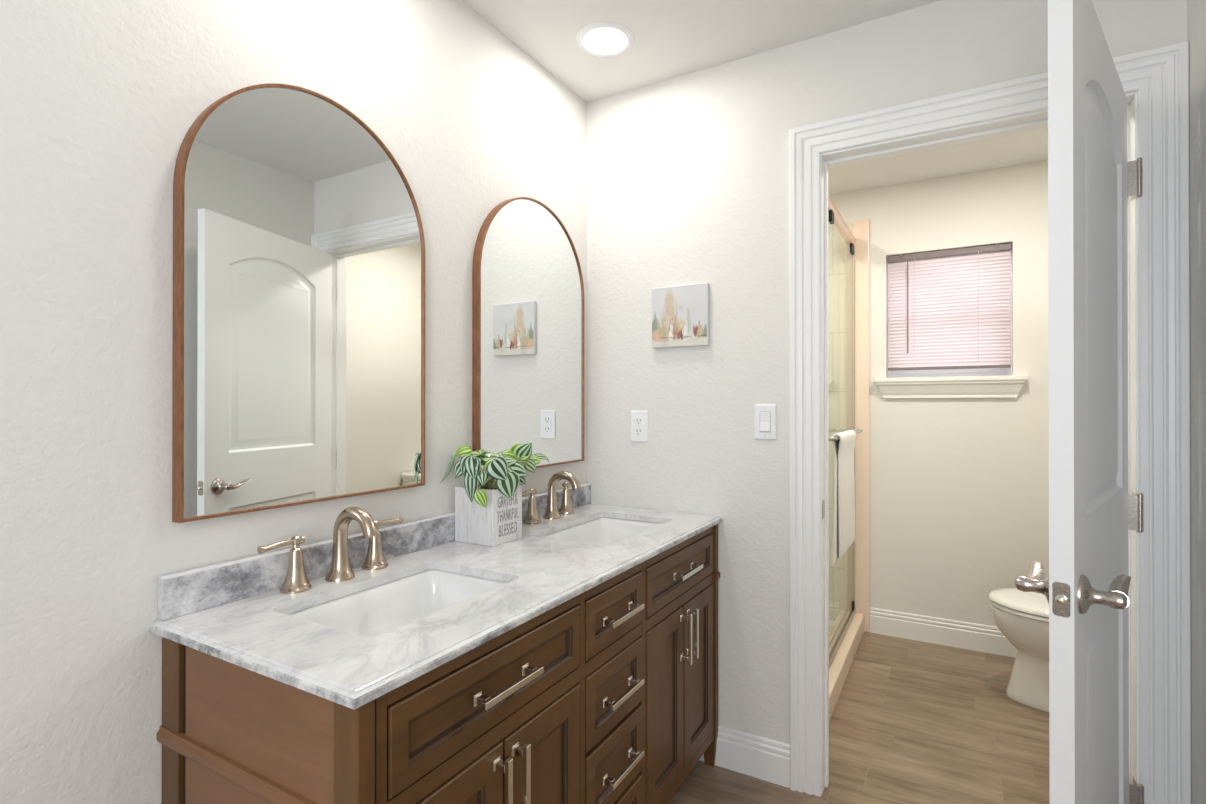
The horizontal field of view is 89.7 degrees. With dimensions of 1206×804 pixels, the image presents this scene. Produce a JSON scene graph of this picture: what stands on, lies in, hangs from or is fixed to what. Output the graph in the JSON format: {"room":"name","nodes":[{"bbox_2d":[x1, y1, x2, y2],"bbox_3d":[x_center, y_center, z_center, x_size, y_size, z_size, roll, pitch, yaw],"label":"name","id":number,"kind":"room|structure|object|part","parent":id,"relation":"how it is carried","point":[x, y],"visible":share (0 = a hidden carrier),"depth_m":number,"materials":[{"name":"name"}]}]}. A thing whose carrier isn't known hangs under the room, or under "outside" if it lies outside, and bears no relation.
{"room":"bathroom","nodes":[
{"label":"bathroom","id":0,"kind":"room"},
{"bbox_2d":[0,0,586,803],"bbox_3d":[-0.993,0.037,0.884,0.120,2.432,3.520,0,0,30],"label":"wall","id":1,"kind":"structure","parent":0,"point":[100,99],"depth_m":1.06,"materials":[{"name":"white paint"}]},
{"bbox_2d":[172,83,424,522],"bbox_3d":[-0.631,-0.232,1.363,0.028,0.905,0.591,0,0,30],"label":"arched mirror","id":2,"kind":"object","parent":1,"relation":"attached to","point":[298,348],"visible":1,"depth_m":1.29,"materials":[{"name":"silver mirror glass"},{"name":"reddish brown wood"}]},
{"bbox_2d":[157,483,590,620],"bbox_3d":[-0.425,0.354,1.729,0.019,0.079,1.482,0,0,30],"label":"backsplash","id":3,"kind":"structure","parent":1,"relation":"attached to","point":[184,592],"depth_m":1.26,"materials":[{"name":"grey stone"}]},
{"bbox_2d":[472,197,583,471],"bbox_3d":[-0.230,-0.230,2.060,0.028,0.905,0.593,0,0,30],"label":"arched mirror","id":4,"kind":"object","parent":1,"relation":"attached to","point":[528,286],"visible":0.98,"depth_m":2.00,"materials":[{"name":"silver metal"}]},
{"bbox_2d":[462,0,1047,195],"bbox_3d":[0.423,-1.228,1.123,2.700,0.100,5.500,0,0,30],"label":"ceiling","id":5,"kind":"structure","parent":0,"point":[673,38],"depth_m":1.98,"materials":[{"name":"white paint"}]},
{"bbox_2d":[576,21,633,56],"bbox_3d":[0.007,-1.171,1.968,0.190,0.008,0.190,0,0,30],"label":"recessed light","id":6,"kind":"object","parent":5,"relation":"in","point":[604,38],"visible":1,"depth_m":1.96,"materials":[{"name":"white plastic"}]},
{"bbox_2d":[829,610,863,720],"bbox_3d":[1.021,1.209,2.735,0.122,0.100,1.438,0,0,30],"label":"shower curb","id":7,"kind":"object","parent":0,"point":[841,664],"depth_m":2.82,"materials":[{"name":"beige tile"}]},
{"bbox_2d":[828,194,862,668],"bbox_3d":[1.047,0.117,2.723,0.111,2.084,1.438,0,0,30],"label":"shower door","id":8,"kind":"structure","parent":7,"relation":"on","point":[835,218],"depth_m":3.35,"materials":[{"name":"beige metal"}]},
{"bbox_3d":[1.018,-0.891,2.743,0.044,0.068,1.438,0,0,30],"label":"header rail","id":9,"kind":"part","parent":8,"relation":"part of","materials":[{"name":"beige metal"}]},
{"bbox_2d":[832,430,855,564],"bbox_3d":[1.035,0.387,2.606,0.041,0.517,0.487,0,0,30],"label":"towel","id":10,"kind":"object","parent":8,"relation":"hanging from","point":[843,533],"visible":0.98,"depth_m":2.51,"materials":[{"name":"white fabric"}]},
{"bbox_2d":[668,620,1049,803],"bbox_3d":[0.423,1.289,1.115,2.700,0.130,5.500,0,0,30],"label":"floor","id":11,"kind":"structure","parent":0,"point":[911,721],"depth_m":2.25,"materials":[{"name":"brown wood"}]},
{"bbox_2d":[156,524,719,803],"bbox_3d":[-0.186,0.835,1.590,0.568,0.842,1.484,0,0,30],"label":"vanity cabinet","id":12,"kind":"object","parent":11,"relation":"on","point":[608,694],"visible":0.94,"depth_m":1.11,"materials":[{"name":"brown wood"}]},
{"bbox_3d":[-0.765,0.833,1.092,0.059,0.842,0.028,0,0,30],"label":"corner post","id":13,"kind":"part","parent":12,"relation":"part of","materials":[{"name":"brown wood"}]},
{"bbox_3d":[-0.590,0.598,0.975,0.482,0.031,0.013,0,0,30],"label":"waist rail","id":14,"kind":"part","parent":12,"relation":"part of","materials":[{"name":"brown wood"}]},
{"bbox_3d":[-0.552,0.773,0.963,0.406,0.720,0.009,0,0,30],"label":"panel","id":15,"kind":"part","parent":12,"relation":"part of","materials":[{"name":"brown wood"}]},
{"bbox_3d":[-0.350,0.832,0.853,0.054,0.842,0.028,0,0,30],"label":"corner post","id":16,"kind":"part","parent":12,"relation":"part of","materials":[{"name":"brown wood"}]},
{"bbox_2d":[149,503,722,709],"bbox_3d":[-0.197,0.403,1.592,0.551,0.020,1.495,0,0,30],"label":"countertop","id":17,"kind":"structure","parent":12,"relation":"on","point":[256,634],"depth_m":1.13,"materials":[{"name":"white stone"}]},
{"bbox_2d":[257,506,402,593],"bbox_3d":[-0.552,0.310,1.333,0.153,0.164,0.357,0,0,30],"label":"faucet","id":18,"kind":"object","parent":17,"relation":"on","point":[296,580],"visible":1,"depth_m":1.32,"materials":[{"name":"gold metal"}]},
{"bbox_3d":[-0.658,0.292,1.242,0.017,0.018,0.094,0,0,30],"label":"lever","id":19,"kind":"part","parent":18,"relation":"part of","materials":[{"name":"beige metal"}]},
{"bbox_3d":[-0.643,0.337,1.269,0.060,0.111,0.060,0,0,30],"label":"handle","id":20,"kind":"part","parent":18,"relation":"part of","materials":[{"name":"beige metal"}]},
{"bbox_3d":[-0.549,0.310,1.331,0.146,0.164,0.062,0,0,30],"label":"spout","id":21,"kind":"part","parent":18,"relation":"part of","materials":[{"name":"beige metal"}]},
{"bbox_3d":[-0.542,0.337,1.443,0.060,0.111,0.060,0,0,30],"label":"handle","id":22,"kind":"part","parent":18,"relation":"part of","materials":[{"name":"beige metal"}]},
{"bbox_3d":[-0.526,0.293,1.470,0.017,0.018,0.094,0,0,30],"label":"lever","id":23,"kind":"part","parent":18,"relation":"part of","materials":[{"name":"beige metal"}]},
{"bbox_2d":[286,569,506,635],"bbox_3d":[-0.406,0.482,1.255,0.323,0.138,0.455,0,0,30],"label":"undermount sink","id":24,"kind":"object","parent":17,"relation":"in","point":[382,608],"visible":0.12,"depth_m":1.40,"materials":[{"name":"white ceramic"}]},
{"bbox_2d":[440,442,548,546],"bbox_3d":[-0.280,0.257,1.799,0.186,0.272,0.441,0,0,30],"label":"potted plant","id":25,"kind":"object","parent":17,"relation":"on","point":[487,513],"visible":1,"depth_m":1.68,"materials":[{"name":"green plant"}]},
{"bbox_2d":[522,471,580,523],"bbox_3d":[-0.141,0.313,2.048,0.153,0.164,0.357,0,0,30],"label":"faucet","id":26,"kind":"object","parent":17,"relation":"on","point":[532,516],"visible":0.97,"depth_m":2.04,"materials":[{"name":"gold metal"}]},
{"bbox_3d":[-0.246,0.294,1.957,0.017,0.018,0.094,0,0,30],"label":"lever","id":27,"kind":"part","parent":26,"relation":"part of","materials":[{"name":"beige metal"}]},
{"bbox_3d":[-0.231,0.339,1.984,0.060,0.111,0.060,0,0,30],"label":"handle","id":28,"kind":"part","parent":26,"relation":"part of","materials":[{"name":"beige metal"}]},
{"bbox_3d":[-0.138,0.313,2.046,0.146,0.164,0.062,0,0,30],"label":"spout","id":29,"kind":"part","parent":26,"relation":"part of","materials":[{"name":"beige metal"}]},
{"bbox_3d":[-0.131,0.339,2.158,0.060,0.111,0.060,0,0,30],"label":"handle","id":30,"kind":"part","parent":26,"relation":"part of","materials":[{"name":"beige metal"}]},
{"bbox_2d":[542,517,662,544],"bbox_3d":[0.007,0.484,1.925,0.323,0.138,0.495,0,0,30],"label":"undermount sink","id":31,"kind":"object","parent":17,"relation":"in","point":[603,530],"visible":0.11,"depth_m":2.13,"materials":[{"name":"white ceramic"}]},
{"bbox_3d":[-0.252,0.866,0.994,0.018,0.498,0.256,0,0,30],"label":"door","id":32,"kind":"part","parent":12,"relation":"part of","materials":[{"name":"brown wood"}]},
{"bbox_3d":[-0.186,0.512,1.109,0.018,0.133,0.519,0,0,30],"label":"drawer","id":33,"kind":"part","parent":12,"relation":"part of","materials":[{"name":"brown wood"}]},
{"bbox_3d":[-0.176,0.704,1.073,0.036,0.150,0.020,0,0,30],"label":"bar pull","id":34,"kind":"part","parent":12,"relation":"part of","materials":[{"name":"silver metal"}]},
{"bbox_3d":[-0.169,0.508,1.087,0.036,0.020,0.165,0,0,30],"label":"bar pull","id":35,"kind":"part","parent":12,"relation":"part of","materials":[{"name":"silver metal"}]},
{"bbox_3d":[-0.151,0.704,1.118,0.036,0.150,0.020,0,0,30],"label":"bar pull","id":36,"kind":"part","parent":12,"relation":"part of","materials":[{"name":"silver metal"}]},
{"bbox_3d":[-0.121,0.867,1.222,0.018,0.498,0.256,0,0,30],"label":"door","id":37,"kind":"part","parent":12,"relation":"part of","materials":[{"name":"brown wood"}]},
{"bbox_3d":[0.021,0.784,1.476,0.020,0.742,1.410,0,0,30],"label":"frame","id":38,"kind":"part","parent":12,"relation":"part of","materials":[{"name":"brown wood"}]},
{"bbox_3d":[0.027,0.882,1.478,0.018,0.170,0.281,0,0,30],"label":"drawer","id":39,"kind":"part","parent":12,"relation":"part of","materials":[{"name":"brown wood"}]},
{"bbox_3d":[0.027,0.702,1.479,0.018,0.167,0.281,0,0,30],"label":"drawer","id":40,"kind":"part","parent":12,"relation":"part of","materials":[{"name":"brown wood"}]},
{"bbox_3d":[0.027,0.513,1.479,0.018,0.133,0.281,0,0,30],"label":"drawer","id":41,"kind":"part","parent":12,"relation":"part of","materials":[{"name":"brown wood"}]},
{"bbox_3d":[0.049,0.882,1.465,0.036,0.020,0.160,0,0,30],"label":"bar pull","id":42,"kind":"part","parent":12,"relation":"part of","materials":[{"name":"silver metal"}]},
{"bbox_3d":[0.049,0.702,1.466,0.036,0.020,0.160,0,0,30],"label":"bar pull","id":43,"kind":"part","parent":12,"relation":"part of","materials":[{"name":"silver metal"}]},
{"bbox_3d":[0.049,0.513,1.466,0.036,0.020,0.160,0,0,30],"label":"bar pull","id":44,"kind":"part","parent":12,"relation":"part of","materials":[{"name":"silver metal"}]},
{"bbox_3d":[0.027,1.048,1.478,0.018,0.137,0.281,0,0,30],"label":"drawer","id":45,"kind":"part","parent":12,"relation":"part of","materials":[{"name":"brown wood"}]},
{"bbox_3d":[0.173,0.868,1.734,0.018,0.498,0.254,0,0,30],"label":"door","id":46,"kind":"part","parent":12,"relation":"part of","materials":[{"name":"brown wood"}]},
{"bbox_3d":[0.239,0.514,1.848,0.018,0.133,0.515,0,0,30],"label":"drawer","id":47,"kind":"part","parent":12,"relation":"part of","materials":[{"name":"brown wood"}]},
{"bbox_3d":[0.248,0.706,1.812,0.036,0.150,0.020,0,0,30],"label":"bar pull","id":48,"kind":"part","parent":12,"relation":"part of","materials":[{"name":"silver metal"}]},
{"bbox_3d":[0.256,0.510,1.826,0.036,0.020,0.165,0,0,30],"label":"bar pull","id":49,"kind":"part","parent":12,"relation":"part of","materials":[{"name":"silver metal"}]},
{"bbox_3d":[0.274,0.706,1.857,0.036,0.150,0.020,0,0,30],"label":"bar pull","id":50,"kind":"part","parent":12,"relation":"part of","materials":[{"name":"silver metal"}]},
{"bbox_3d":[0.304,0.869,1.960,0.018,0.498,0.254,0,0,30],"label":"door","id":51,"kind":"part","parent":12,"relation":"part of","materials":[{"name":"brown wood"}]},
{"bbox_3d":[0.371,0.836,2.106,0.054,0.842,0.028,0,0,30],"label":"corner post","id":52,"kind":"part","parent":12,"relation":"part of","materials":[{"name":"brown wood"}]},
{"bbox_2d":[988,588,1048,711],"bbox_3d":[2.000,0.872,2.465,0.732,0.773,0.418,0,0,30],"label":"toilet","id":53,"kind":"object","parent":11,"relation":"on","point":[1022,617],"visible":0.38,"depth_m":2.50,"materials":[{"name":"white ceramic"}]},
{"bbox_3d":[1.895,0.839,2.525,0.492,0.029,0.368,0,0,30],"label":"lid","id":54,"kind":"part","parent":53,"relation":"part of","materials":[{"name":"white ceramic"}]},
{"bbox_3d":[1.892,0.864,2.527,0.480,0.016,0.366,0,0,30],"label":"seat","id":55,"kind":"part","parent":53,"relation":"part of","materials":[{"name":"white ceramic"}]},
{"bbox_2d":[587,0,1186,744],"bbox_3d":[0.871,0.040,1.877,2.360,2.432,0.060,0,0,30],"label":"wall","id":56,"kind":"structure","parent":0,"point":[688,174],"depth_m":2.09,"materials":[{"name":"white paint"}]},
{"bbox_2d":[631,411,647,441],"bbox_3d":[0.135,0.090,2.260,0.072,0.117,0.009,0,0,30],"label":"electrical outlet","id":57,"kind":"object","parent":56,"relation":"attached to","point":[639,419],"visible":1,"depth_m":2.26,"materials":[{"name":"white plastic"}]},
{"bbox_2d":[635,417,642,424],"bbox_3d":[0.133,0.071,2.258,0.033,0.029,0.003,0,0,30],"label":"socket","id":58,"kind":"object","parent":57,"relation":"attached to","point":[638,420],"depth_m":2.26,"materials":[{"name":"grey plastic"}]},
{"bbox_2d":[635,428,642,435],"bbox_3d":[0.133,0.110,2.258,0.033,0.029,0.003,0,0,30],"label":"socket","id":59,"kind":"object","parent":57,"relation":"attached to","point":[638,431],"depth_m":2.26,"materials":[{"name":"grey plastic"}]},
{"bbox_2d":[652,283,708,347],"bbox_3d":[0.275,-0.307,2.174,0.216,0.218,0.020,0,0,30],"label":"canvas painting","id":60,"kind":"object","parent":56,"relation":"attached to","point":[680,314],"visible":1,"depth_m":2.16,"materials":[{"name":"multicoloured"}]},
{"bbox_2d":[699,725,789,787],"bbox_3d":[0.274,1.190,2.174,0.786,0.134,0.014,0,0,30],"label":"baseboard","id":61,"kind":"structure","parent":56,"relation":"attached to","point":[745,753],"depth_m":2.04,"materials":[{"name":"white wood"}]},
{"bbox_2d":[755,404,776,439],"bbox_3d":[0.541,0.067,2.025,0.072,0.117,0.012,0,0,30],"label":"light switch","id":62,"kind":"object","parent":56,"relation":"attached to","point":[765,414],"visible":1,"depth_m":2.02,"materials":[{"name":"white plastic"}]},
{"bbox_2d":[820,92,1138,794],"bbox_3d":[1.063,0.224,1.800,0.810,2.065,0.120,0,0,30],"label":"trim","id":63,"kind":"structure","parent":56,"relation":"attached to","point":[1037,120],"depth_m":1.77,"materials":[{"name":"white wood"}]},
{"bbox_3d":[0.711,0.346,1.956,0.002,0.060,0.028,0,0,30],"label":"strike plate","id":64,"kind":"part","parent":63,"relation":"part of","materials":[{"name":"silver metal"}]},
{"bbox_2d":[789,40,1190,803],"bbox_3d":[1.029,0.183,1.738,0.966,2.146,0.021,0,0,30],"label":"trim","id":65,"kind":"structure","parent":56,"relation":"attached to","point":[1159,76],"depth_m":1.54,"materials":[{"name":"white wood"}]},
{"bbox_2d":[1015,0,1143,803],"bbox_3d":[1.074,0.234,1.318,0.816,2.018,0.166,0,0,-44],"label":"door","id":66,"kind":"structure","parent":56,"relation":"in","point":[1092,512],"depth_m":1.14,"materials":[{"name":"white paint"}]},
{"bbox_3d":[0.832,0.338,1.172,0.117,0.038,0.033,0,0,-40],"label":"lever","id":67,"kind":"part","parent":66,"relation":"part of","materials":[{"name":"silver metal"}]},
{"bbox_3d":[0.799,0.340,1.121,0.068,0.068,0.063,0,0,-44],"label":"handle","id":68,"kind":"part","parent":66,"relation":"part of","materials":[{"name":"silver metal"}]},
{"bbox_3d":[0.788,0.340,1.043,0.002,0.058,0.025,0,0,-44],"label":"latch plate","id":69,"kind":"part","parent":66,"relation":"part of","materials":[{"name":"silver metal"}]},
{"bbox_3d":[0.867,0.340,1.051,0.068,0.068,0.063,0,0,-44],"label":"handle","id":70,"kind":"part","parent":66,"relation":"part of","materials":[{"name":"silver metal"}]},
{"bbox_3d":[0.919,0.337,1.081,0.033,0.038,0.117,0,0,42],"label":"lever","id":71,"kind":"part","parent":66,"relation":"part of","materials":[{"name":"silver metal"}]},
{"bbox_2d":[828,160,1048,626],"bbox_3d":[1.683,0.045,3.290,2.360,2.432,0.140,0,0,30],"label":"wall","id":72,"kind":"structure","parent":0,"point":[959,487],"depth_m":3.12,"materials":[{"name":"white paint"}]},
{"bbox_2d":[828,222,852,620],"bbox_3d":[1.058,0.122,3.561,0.765,2.240,0.012,0,0,30],"label":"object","id":73,"kind":"structure","parent":72,"relation":"attached to","point":[837,247],"depth_m":3.41,"materials":[{"name":"clear glass"}]},
{"bbox_2d":[853,220,869,631],"bbox_3d":[1.424,0.130,3.347,0.083,2.262,0.018,0,0,30],"label":"trim","id":74,"kind":"structure","parent":72,"relation":"attached to","point":[860,228],"depth_m":3.34,"materials":[{"name":"beige tile"}]},
{"bbox_2d":[870,607,1017,657],"bbox_3d":[2.013,1.193,3.007,1.271,0.134,0.014,0,0,30],"label":"baseboard","id":75,"kind":"structure","parent":72,"relation":"attached to","point":[947,632],"depth_m":3.15,"materials":[{"name":"white wood"}]},
{"bbox_2d":[887,245,1011,377],"bbox_3d":[1.837,-0.461,3.243,0.573,0.672,0.070,0,0,30],"label":"window","id":76,"kind":"structure","parent":72,"relation":"in","point":[982,371],"depth_m":3.20,"materials":[{"name":"white plastic"}]},
{"bbox_2d":[887,243,1010,370],"bbox_3d":[1.798,-0.485,3.174,0.561,0.626,0.045,0,0,30],"label":"window blind","id":77,"kind":"object","parent":76,"relation":"attached to","point":[951,312],"visible":1,"depth_m":3.17,"materials":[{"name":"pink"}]},
{"bbox_3d":[1.800,-0.179,3.176,0.557,0.016,0.022,0,0,30],"label":"rail","id":78,"kind":"part","parent":77,"relation":"part of","materials":[{"name":"grey plastic"}]},
{"bbox_3d":[1.797,-0.474,3.179,0.292,0.590,0.031,0,0,30],"label":"ladder cord","id":79,"kind":"part","parent":77,"relation":"part of","materials":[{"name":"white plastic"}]},
{"bbox_3d":[1.832,-0.305,3.233,0.529,0.315,0.023,0,0,30],"label":"sash","id":80,"kind":"part","parent":76,"relation":"part of","materials":[{"name":"white plastic"}]},
{"bbox_3d":[1.844,-0.601,3.255,0.529,0.349,0.023,0,0,30],"label":"sash","id":81,"kind":"part","parent":76,"relation":"part of","materials":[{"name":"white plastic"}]},
{"bbox_2d":[874,375,1027,397],"bbox_3d":[1.791,-0.076,3.158,0.685,0.108,0.122,0,0,30],"label":"trim","id":82,"kind":"structure","parent":72,"relation":"attached to","point":[1009,386],"depth_m":3.11,"materials":[{"name":"white wood"}]},
{"bbox_2d":[1187,0,1205,803],"bbox_3d":[0.628,0.034,-0.049,0.120,2.432,3.520,0,0,30],"label":"wall","id":83,"kind":"structure","parent":0,"point":[1196,9],"depth_m":1.45,"materials":[{"name":"light gray painted plaster"}]}
]}

